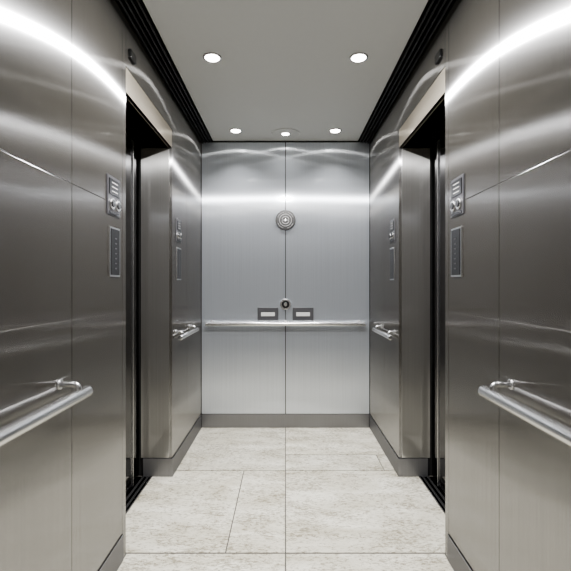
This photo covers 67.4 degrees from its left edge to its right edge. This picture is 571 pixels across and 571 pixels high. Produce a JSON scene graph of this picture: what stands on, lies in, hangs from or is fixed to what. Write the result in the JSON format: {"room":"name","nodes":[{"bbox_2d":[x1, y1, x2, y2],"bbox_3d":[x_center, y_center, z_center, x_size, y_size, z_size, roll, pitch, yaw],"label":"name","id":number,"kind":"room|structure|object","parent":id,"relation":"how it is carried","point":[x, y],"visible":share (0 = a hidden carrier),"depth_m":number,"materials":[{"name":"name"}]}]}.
{"room":"elevator interior","nodes":[
{"label":"elevator interior","id":0,"kind":"room"},
{"bbox_2d":[0,0,200,570],"bbox_3d":[-0.860,-0.061,1.400,0.300,2.510,4.600,0,0,0],"label":"wall","id":1,"kind":"structure","parent":0,"point":[71,91],"depth_m":1.52,"materials":[{"name":"metal"}]},
{"bbox_2d":[0,379,92,446],"bbox_3d":[-0.669,0.329,0.325,0.082,0.071,2.150,0,0,0],"label":"handrail","id":2,"kind":"object","parent":1,"relation":"attached to","point":[11,431],"visible":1,"depth_m":1.14,"materials":[{"name":"metal"}]},
{"bbox_2d":[106,173,120,218],"bbox_3d":[-0.702,-0.365,1.760,0.018,0.160,0.130,0,0,0],"label":"control panel","id":3,"kind":"object","parent":1,"relation":"attached to","point":[113,206],"visible":1,"depth_m":1.73,"materials":[{"name":"silver metal"}]},
{"bbox_2d":[108,226,119,276],"bbox_3d":[-0.706,-0.138,1.770,0.010,0.205,0.110,0,0,0],"label":"indicator","id":4,"kind":"object","parent":1,"relation":"attached to","point":[113,233],"visible":1,"depth_m":1.75,"materials":[{"name":"metal"}]},
{"bbox_2d":[126,134,131,493],"bbox_3d":[-0.917,0.158,2.212,0.025,2.056,0.635,0,0,0],"label":"leaf","id":5,"kind":"object","parent":1,"relation":"attached to","point":[128,139],"visible":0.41,"depth_m":2.47,"materials":[{"name":"metal"}]},
{"bbox_2d":[128,49,135,64],"bbox_3d":[-0.703,-1.050,1.965,0.016,0.040,0.070,0,0,0],"label":"sensor","id":6,"kind":"object","parent":1,"relation":"attached to","point":[131,55],"visible":1,"depth_m":1.94,"materials":[{"name":"black plastic"}]},
{"bbox_2d":[132,140,133,485],"bbox_3d":[-0.902,0.163,2.529,0.010,2.046,0.007,0,0,0],"label":"strip","id":7,"kind":"object","parent":1,"relation":"attached to","point":[132,140],"visible":1,"depth_m":2.52,"materials":[{"name":"metal"}]},
{"bbox_2d":[134,143,138,479],"bbox_3d":[-0.932,0.158,2.589,0.025,2.056,0.198,0,0,0],"label":"leaf","id":8,"kind":"object","parent":1,"relation":"attached to","point":[136,148],"visible":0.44,"depth_m":2.64,"materials":[{"name":"metal"}]},
{"bbox_2d":[126,476,150,512],"bbox_3d":[-0.896,1.195,2.288,0.118,0.006,0.767,0,0,0],"label":"sill","id":9,"kind":"structure","parent":1,"relation":"attached to","point":[140,483],"depth_m":2.49,"materials":[{"name":"metal"}]},
{"bbox_2d":[98,414,201,570],"bbox_3d":[-0.797,1.137,1.346,0.186,0.113,4.492,0,0,0],"label":"baseboard","id":10,"kind":"structure","parent":1,"relation":"attached to","point":[152,467],"depth_m":2.67,"materials":[{"name":"metal"}]},
{"bbox_2d":[118,0,210,143],"bbox_3d":[-0.661,-1.254,1.349,0.078,0.124,4.498,0,0,0],"label":"trim","id":11,"kind":"structure","parent":1,"relation":"attached to","point":[136,11],"depth_m":2.29,"materials":[{"name":"black metal"}]},
{"bbox_2d":[176,247,180,279],"bbox_3d":[-0.706,-0.142,2.835,0.010,0.215,0.110,0,0,0],"label":"indicator","id":12,"kind":"object","parent":1,"relation":"attached to","point":[178,250],"visible":1,"depth_m":2.81,"materials":[{"name":"metal"}]},
{"bbox_2d":[176,218,181,242],"bbox_3d":[-0.702,-0.360,2.828,0.018,0.150,0.125,0,0,0],"label":"control panel","id":13,"kind":"object","parent":1,"relation":"attached to","point":[178,222],"visible":1,"depth_m":2.80,"materials":[{"name":"silver metal"}]},
{"bbox_2d":[175,324,198,339],"bbox_3d":[-0.680,0.314,2.960,0.060,0.062,0.520,0,0,0],"label":"handrail","id":14,"kind":"object","parent":1,"relation":"attached to","point":[183,335],"visible":1,"depth_m":2.85,"materials":[{"name":"metal"}]},
{"bbox_2d":[201,138,369,413],"bbox_3d":[0.000,-0.061,3.649,1.460,2.510,0.102,0,0,0],"label":"wall","id":15,"kind":"structure","parent":0,"point":[249,263],"depth_m":3.60,"materials":[{"name":"metal"}]},
{"bbox_2d":[258,308,277,320],"bbox_3d":[-0.147,0.240,3.596,0.175,0.110,0.010,0,0,0],"label":"plate","id":16,"kind":"object","parent":15,"relation":"attached to","point":[264,314],"visible":1,"depth_m":3.59,"materials":[{"name":"grey metal"}]},
{"bbox_2d":[202,414,368,427],"bbox_3d":[0.000,1.137,3.604,1.406,0.113,0.020,0,0,0],"label":"baseboard","id":17,"kind":"structure","parent":15,"relation":"attached to","point":[208,420],"depth_m":3.59,"materials":[{"name":"metal"}]},
{"bbox_2d":[205,320,365,325],"bbox_3d":[0.000,0.318,3.558,1.320,0.048,0.083,0,0,0],"label":"handrail","id":18,"kind":"object","parent":15,"relation":"attached to","point":[211,323],"visible":1,"depth_m":3.52,"materials":[{"name":"metal"}]},
{"bbox_2d":[276,210,294,229],"bbox_3d":[0.000,-0.548,3.591,0.168,0.168,0.017,0,0,0],"label":"badge","id":19,"kind":"object","parent":15,"relation":"attached to","point":[285,219],"visible":1,"depth_m":3.59,"materials":[{"name":"silver metal"}]},
{"bbox_2d":[280,299,290,309],"bbox_3d":[0.000,0.158,3.590,0.092,0.092,0.020,0,0,0],"label":"switch","id":20,"kind":"object","parent":15,"relation":"attached to","point":[285,304],"visible":1,"depth_m":3.59,"materials":[{"name":"metal"}]},
{"bbox_2d":[293,308,312,320],"bbox_3d":[0.147,0.240,3.596,0.175,0.110,0.010,0,0,0],"label":"plate","id":21,"kind":"object","parent":15,"relation":"attached to","point":[299,314],"visible":1,"depth_m":3.59,"materials":[{"name":"grey metal"}]},
{"bbox_2d":[117,428,453,570],"bbox_3d":[0.000,1.234,1.350,2.020,0.080,4.700,0,0,0],"label":"floor","id":22,"kind":"structure","parent":0,"point":[239,499],"depth_m":2.29,"materials":[{"name":"tile"}]},
{"bbox_2d":[143,0,427,140],"bbox_3d":[0.000,-1.286,1.350,2.020,0.140,4.700,0,0,0],"label":"ceiling","id":23,"kind":"structure","parent":0,"point":[283,63],"depth_m":2.28,"materials":[{"name":"paint"}]},
{"bbox_2d":[203,52,221,62],"bbox_3d":[-0.390,-1.214,2.280,0.100,0.013,0.100,0,0,0],"label":"recessed light","id":24,"kind":"object","parent":23,"relation":"in","point":[211,57],"visible":1,"depth_m":2.27,"materials":[{"name":"glass"}]},
{"bbox_2d":[229,128,241,132],"bbox_3d":[-0.390,-1.214,3.355,0.100,0.013,0.100,0,0,0],"label":"recessed light","id":25,"kind":"object","parent":23,"relation":"in","point":[233,130],"visible":1,"depth_m":3.34,"materials":[{"name":"glass"}]},
{"bbox_2d":[271,128,299,138],"bbox_3d":[0.000,-1.214,3.420,0.236,0.013,0.236,0,0,0],"label":"recessed light","id":26,"kind":"object","parent":23,"relation":"in","point":[282,133],"visible":1,"depth_m":3.41,"materials":[{"name":"glass"}]},
{"bbox_2d":[329,128,341,132],"bbox_3d":[0.390,-1.214,3.355,0.100,0.013,0.100,0,0,0],"label":"recessed light","id":27,"kind":"object","parent":23,"relation":"in","point":[333,130],"visible":1,"depth_m":3.34,"materials":[{"name":"glass"}]},
{"bbox_2d":[349,52,367,62],"bbox_3d":[0.390,-1.214,2.280,0.100,0.013,0.100,0,0,0],"label":"recessed light","id":28,"kind":"object","parent":23,"relation":"in","point":[358,57],"visible":1,"depth_m":2.27,"materials":[{"name":"glass"}]},
{"bbox_2d":[370,0,570,570],"bbox_3d":[0.860,-0.061,1.400,0.300,2.510,4.600,0,0,0],"label":"wall","id":29,"kind":"structure","parent":0,"point":[499,91],"depth_m":1.52,"materials":[{"name":"metal"}]},
{"bbox_2d":[372,324,395,339],"bbox_3d":[0.680,0.314,2.960,0.060,0.062,0.520,0,0,0],"label":"handrail","id":30,"kind":"object","parent":29,"relation":"attached to","point":[386,335],"visible":1,"depth_m":2.85,"materials":[{"name":"metal"}]},
{"bbox_2d":[389,218,394,242],"bbox_3d":[0.702,-0.360,2.828,0.018,0.150,0.125,0,0,0],"label":"control panel","id":31,"kind":"object","parent":29,"relation":"attached to","point":[392,222],"visible":1,"depth_m":2.80,"materials":[{"name":"silver metal"}]},
{"bbox_2d":[390,247,394,279],"bbox_3d":[0.706,-0.142,2.835,0.010,0.215,0.110,0,0,0],"label":"indicator","id":32,"kind":"object","parent":29,"relation":"attached to","point":[392,250],"visible":1,"depth_m":2.81,"materials":[{"name":"metal"}]},
{"bbox_2d":[360,0,452,143],"bbox_3d":[0.661,-1.254,1.349,0.078,0.124,4.498,0,0,0],"label":"trim","id":33,"kind":"structure","parent":29,"relation":"attached to","point":[434,11],"depth_m":2.29,"materials":[{"name":"black metal"}]},
{"bbox_2d":[369,414,472,570],"bbox_3d":[0.797,1.137,1.346,0.186,0.113,4.492,0,0,0],"label":"baseboard","id":34,"kind":"structure","parent":29,"relation":"attached to","point":[403,467],"depth_m":2.67,"materials":[{"name":"metal"}]},
{"bbox_2d":[420,476,444,512],"bbox_3d":[0.896,1.195,2.288,0.118,0.006,0.767,0,0,0],"label":"sill","id":35,"kind":"structure","parent":29,"relation":"attached to","point":[430,483],"depth_m":2.49,"materials":[{"name":"metal"}]},
{"bbox_2d":[432,143,436,479],"bbox_3d":[0.932,0.158,2.589,0.025,2.056,0.198,0,0,0],"label":"leaf","id":36,"kind":"object","parent":29,"relation":"attached to","point":[434,148],"visible":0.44,"depth_m":2.64,"materials":[{"name":"metal"}]},
{"bbox_2d":[437,140,438,485],"bbox_3d":[0.902,0.163,2.529,0.010,2.046,0.007,0,0,0],"label":"strip","id":37,"kind":"object","parent":29,"relation":"attached to","point":[437,140],"visible":1,"depth_m":2.52,"materials":[{"name":"metal"}]},
{"bbox_2d":[435,49,442,64],"bbox_3d":[0.703,-1.050,1.965,0.016,0.040,0.070,0,0,0],"label":"sensor","id":38,"kind":"object","parent":29,"relation":"attached to","point":[439,55],"visible":1,"depth_m":1.94,"materials":[{"name":"black plastic"}]},
{"bbox_2d":[439,134,444,493],"bbox_3d":[0.917,0.158,2.212,0.025,2.056,0.635,0,0,0],"label":"leaf","id":39,"kind":"object","parent":29,"relation":"attached to","point":[442,139],"visible":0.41,"depth_m":2.47,"materials":[{"name":"metal"}]},
{"bbox_2d":[451,226,462,276],"bbox_3d":[0.706,-0.138,1.770,0.010,0.205,0.110,0,0,0],"label":"indicator","id":40,"kind":"object","parent":29,"relation":"attached to","point":[456,233],"visible":1,"depth_m":1.75,"materials":[{"name":"metal"}]},
{"bbox_2d":[450,173,464,218],"bbox_3d":[0.702,-0.365,1.760,0.018,0.160,0.130,0,0,0],"label":"control panel","id":41,"kind":"object","parent":29,"relation":"attached to","point":[457,206],"visible":1,"depth_m":1.73,"materials":[{"name":"silver metal"}]},
{"bbox_2d":[478,379,570,446],"bbox_3d":[0.669,0.329,0.325,0.082,0.071,2.150,0,0,0],"label":"handrail","id":42,"kind":"object","parent":29,"relation":"attached to","point":[559,431],"visible":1,"depth_m":1.14,"materials":[{"name":"metal"}]}
]}

